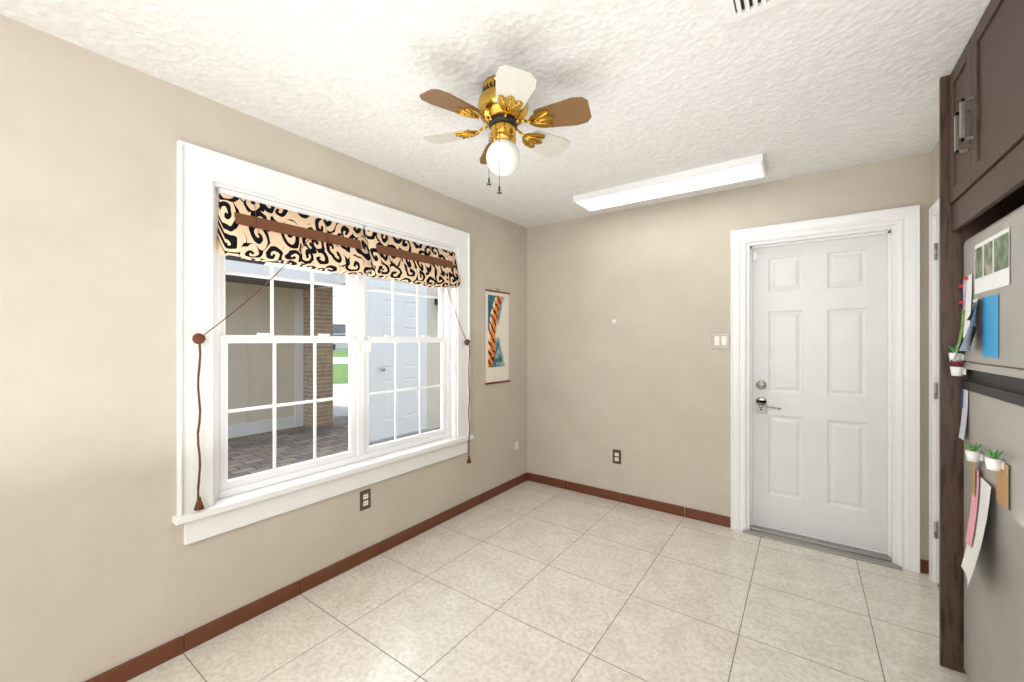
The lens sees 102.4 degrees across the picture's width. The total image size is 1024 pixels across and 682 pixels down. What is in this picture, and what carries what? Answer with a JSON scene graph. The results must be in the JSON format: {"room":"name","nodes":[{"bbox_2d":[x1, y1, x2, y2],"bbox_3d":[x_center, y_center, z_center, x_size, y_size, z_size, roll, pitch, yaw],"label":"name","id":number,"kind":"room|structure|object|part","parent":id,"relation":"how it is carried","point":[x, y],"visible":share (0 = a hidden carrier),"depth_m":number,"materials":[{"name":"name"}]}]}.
{"room":"kitchen","nodes":[
{"label":"kitchen","id":0,"kind":"room"},
{"bbox_2d":[0,14,526,681],"bbox_3d":[-1.635,0.126,1.616,0.150,2.440,6.240,0,0,35],"label":"wall","id":1,"kind":"structure","parent":0,"point":[102,568],"depth_m":1.62,"materials":[{"name":"beige paint"}]},
{"bbox_2d":[84,472,527,681],"bbox_3d":[-1.569,1.308,1.569,0.013,0.075,5.940,0,0,35],"label":"baseboard","id":2,"kind":"structure","parent":1,"relation":"attached to","point":[144,662],"depth_m":2.08,"materials":[{"name":"brown wood"}]},
{"bbox_2d":[172,140,473,544],"bbox_3d":[-0.934,0.013,2.553,0.197,1.735,1.900,0,0,35],"label":"window","id":3,"kind":"structure","parent":1,"relation":"in","point":[358,340],"depth_m":2.12,"materials":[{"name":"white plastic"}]},
{"bbox_2d":[192,188,371,510],"bbox_3d":[-1.146,0.011,2.154,0.116,1.441,0.887,0,0,35],"label":"valance","id":4,"kind":"object","parent":3,"relation":"attached to","point":[255,228],"visible":1,"depth_m":2.10,"materials":[{"name":"fabric"}]},
{"bbox_3d":[-1.224,0.088,1.986,0.040,1.286,0.524,0,0,35],"label":"cord","id":5,"kind":"part","parent":4,"relation":"part of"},
{"bbox_2d":[363,226,470,462],"bbox_3d":[-0.617,0.118,2.886,0.131,1.656,0.894,0,0,35],"label":"valance","id":6,"kind":"object","parent":3,"relation":"attached to","point":[394,256],"visible":1,"depth_m":2.79,"materials":[{"name":"fabric"}]},
{"bbox_3d":[-0.419,0.205,3.101,0.059,1.481,0.314,0,0,35],"label":"cord","id":7,"kind":"part","parent":6,"relation":"part of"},
{"bbox_2d":[360,489,370,510],"bbox_3d":[-0.896,0.971,2.520,0.008,0.116,0.072,0,0,35],"label":"outlet","id":8,"kind":"object","parent":1,"relation":"attached to","point":[365,499],"visible":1,"depth_m":2.52,"materials":[{"name":"brown metal"}]},
{"bbox_2d":[485,288,509,384],"bbox_3d":[-0.122,-0.046,3.602,0.017,0.831,0.350,0,0,35],"label":"wall hanging","id":9,"kind":"object","parent":1,"relation":"attached to","point":[497,336],"visible":1,"depth_m":3.60},
{"bbox_2d":[0,0,990,227],"bbox_3d":[-0.148,-1.144,0.559,3.800,0.100,6.240,0,0,35],"label":"ceiling","id":10,"kind":"structure","parent":0,"point":[788,89],"depth_m":1.68,"materials":[{"name":"white paint"}]},
{"bbox_2d":[420,65,590,193],"bbox_3d":[-0.039,-0.854,1.776,0.741,0.479,0.742,0,0,35],"label":"ceiling fan","id":11,"kind":"object","parent":10,"relation":"hanging from","point":[501,111],"visible":1,"depth_m":1.71,"materials":[{"name":"gold metal"}]},
{"bbox_3d":[-0.076,-0.755,1.747,0.097,0.280,0.046,0,0,35],"label":"chain","id":12,"kind":"part","parent":11,"relation":"part of","materials":[{"name":"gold metal"}]},
{"bbox_2d":[573,153,766,211],"bbox_3d":[1.043,-1.070,2.869,1.225,0.048,0.285,0,0,35],"label":"ceiling light","id":13,"kind":"object","parent":10,"relation":"attached to","point":[752,167],"visible":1,"depth_m":2.76,"materials":[{"name":"white plastic"}]},
{"bbox_2d":[722,0,787,23],"bbox_3d":[0.832,-1.086,1.178,0.420,0.015,0.265,0,0,35],"label":"ceiling vent","id":14,"kind":"object","parent":10,"relation":"in","point":[736,10],"visible":1,"depth_m":1.34,"materials":[{"name":"plastic"}]},
{"bbox_2d":[127,480,969,681],"bbox_3d":[-0.148,1.406,0.559,3.800,0.120,6.240,0,0,35],"label":"floor","id":15,"kind":"structure","parent":0,"point":[528,581],"depth_m":2.04,"materials":[{"name":"beige tile"}]},
{"bbox_2d":[939,0,1023,673],"bbox_3d":[1.871,0.127,1.121,0.857,2.439,0.880,0,0,35],"label":"tall cabinet","id":16,"kind":"object","parent":15,"relation":"on","point":[981,136],"visible":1,"depth_m":1.61,"materials":[{"name":"brown wood"}]},
{"bbox_2d":[948,205,1023,681],"bbox_3d":[1.853,0.466,1.144,0.797,1.760,0.812,0,0,35],"label":"fridge","id":17,"kind":"object","parent":15,"relation":"on","point":[991,433],"visible":1,"depth_m":1.38,"materials":[{"name":"metal"}]},
{"bbox_2d":[527,151,931,560],"bbox_3d":[1.677,0.126,2.997,3.650,2.440,0.150,0,0,35],"label":"wall","id":18,"kind":"structure","parent":0,"point":[643,385],"depth_m":3.27,"materials":[{"name":"beige paint"}]},
{"bbox_2d":[613,449,620,463],"bbox_3d":[0.882,0.974,3.466,0.072,0.116,0.008,0,0,35],"label":"outlet","id":19,"kind":"object","parent":18,"relation":"attached to","point":[616,456],"visible":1,"depth_m":3.46,"materials":[{"name":"brown metal"}]},
{"bbox_2d":[528,473,730,527],"bbox_3d":[0.870,1.308,3.469,1.728,0.075,0.015,0,0,35],"label":"baseboard","id":20,"kind":"structure","parent":18,"relation":"attached to","point":[717,519],"depth_m":3.36,"materials":[{"name":"brown wood"}]},
{"bbox_2d":[712,333,728,348],"bbox_3d":[1.523,-0.002,3.010,0.116,0.118,0.008,0,0,35],"label":"switch plate","id":21,"kind":"object","parent":18,"relation":"attached to","point":[720,340],"visible":1,"depth_m":3.01,"materials":[{"name":"white plastic"}]},
{"bbox_2d":[753,234,886,552],"bbox_3d":[2.026,0.323,2.756,0.741,1.987,0.096,0,0,35],"label":"back door","id":22,"kind":"structure","parent":18,"relation":"in","point":[820,371],"depth_m":2.74,"materials":[{"name":"white paint"}]},
{"bbox_3d":[1.792,-0.061,2.896,0.172,1.155,0.052,0,0,35],"label":"door back hardware","id":23,"kind":"part","parent":22,"relation":"part of","materials":[{"name":"silver metal"}]},
{"bbox_2d":[742,525,902,569],"bbox_3d":[1.999,1.333,2.717,0.827,0.026,0.155,0,0,35],"label":"threshold","id":24,"kind":"object","parent":18,"relation":"attached to","point":[873,557],"visible":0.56,"depth_m":2.67,"materials":[{"name":"metal"}]},
{"bbox_2d":[731,205,919,572],"bbox_3d":[2.015,0.279,2.740,0.977,2.135,0.176,0,0,35],"label":"door frame","id":25,"kind":"structure","parent":18,"relation":"attached to","point":[906,220],"depth_m":2.50,"materials":[{"name":"white wood"}]},
{"bbox_2d":[932,141,938,585],"bbox_3d":[2.201,0.126,1.982,0.100,2.440,0.900,0,0,35],"label":"wall","id":26,"kind":"structure","parent":0,"point":[935,174],"depth_m":2.31,"materials":[{"name":"beige paint"}]},
{"bbox_2d":[929,199,938,584],"bbox_3d":[2.188,0.326,1.963,0.098,2.040,0.735,0,0,35],"label":"door frame","id":27,"kind":"structure","parent":26,"relation":"attached to","point":[937,217],"depth_m":2.28,"materials":[{"name":"white wood"}]},
{"bbox_2d":[934,219,938,582],"bbox_3d":[2.140,0.331,2.007,0.106,2.007,0.710,0,0,35],"label":"pantry door","id":28,"kind":"structure","parent":26,"relation":"in","point":[938,400],"depth_m":2.27,"materials":[{"name":"white paint"}]},
{"bbox_3d":[2.135,0.276,2.030,0.072,1.630,0.678,0,0,35],"label":"pantry door hardware","id":29,"kind":"part","parent":28,"relation":"part of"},
{"label":"outside","id":30,"kind":"structure","parent":0,"visible":0},
{"bbox_2d":[228,348,440,479],"bbox_3d":[-33.449,1.498,86.464,300.002,0.216,214.582,0,0,-21],"label":"ground","id":31,"kind":"structure","parent":30,"point":[329,441],"depth_m":5.71,"materials":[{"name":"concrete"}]},
{"bbox_2d":[225,256,440,443],"bbox_3d":[-4.444,-0.502,3.771,6.922,3.817,17.000,0,0,35],"label":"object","id":32,"kind":"structure","parent":31,"relation":"on","point":[295,365],"depth_m":6.27,"materials":[{"name":"beige"}]},
{"bbox_2d":[333,324,348,349],"bbox_3d":[-30.064,-0.946,72.174,23.000,4.705,30.119,0,0,-21],"label":"house","id":33,"kind":"structure","parent":31,"relation":"on","point":[339,329],"depth_m":77.61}
]}

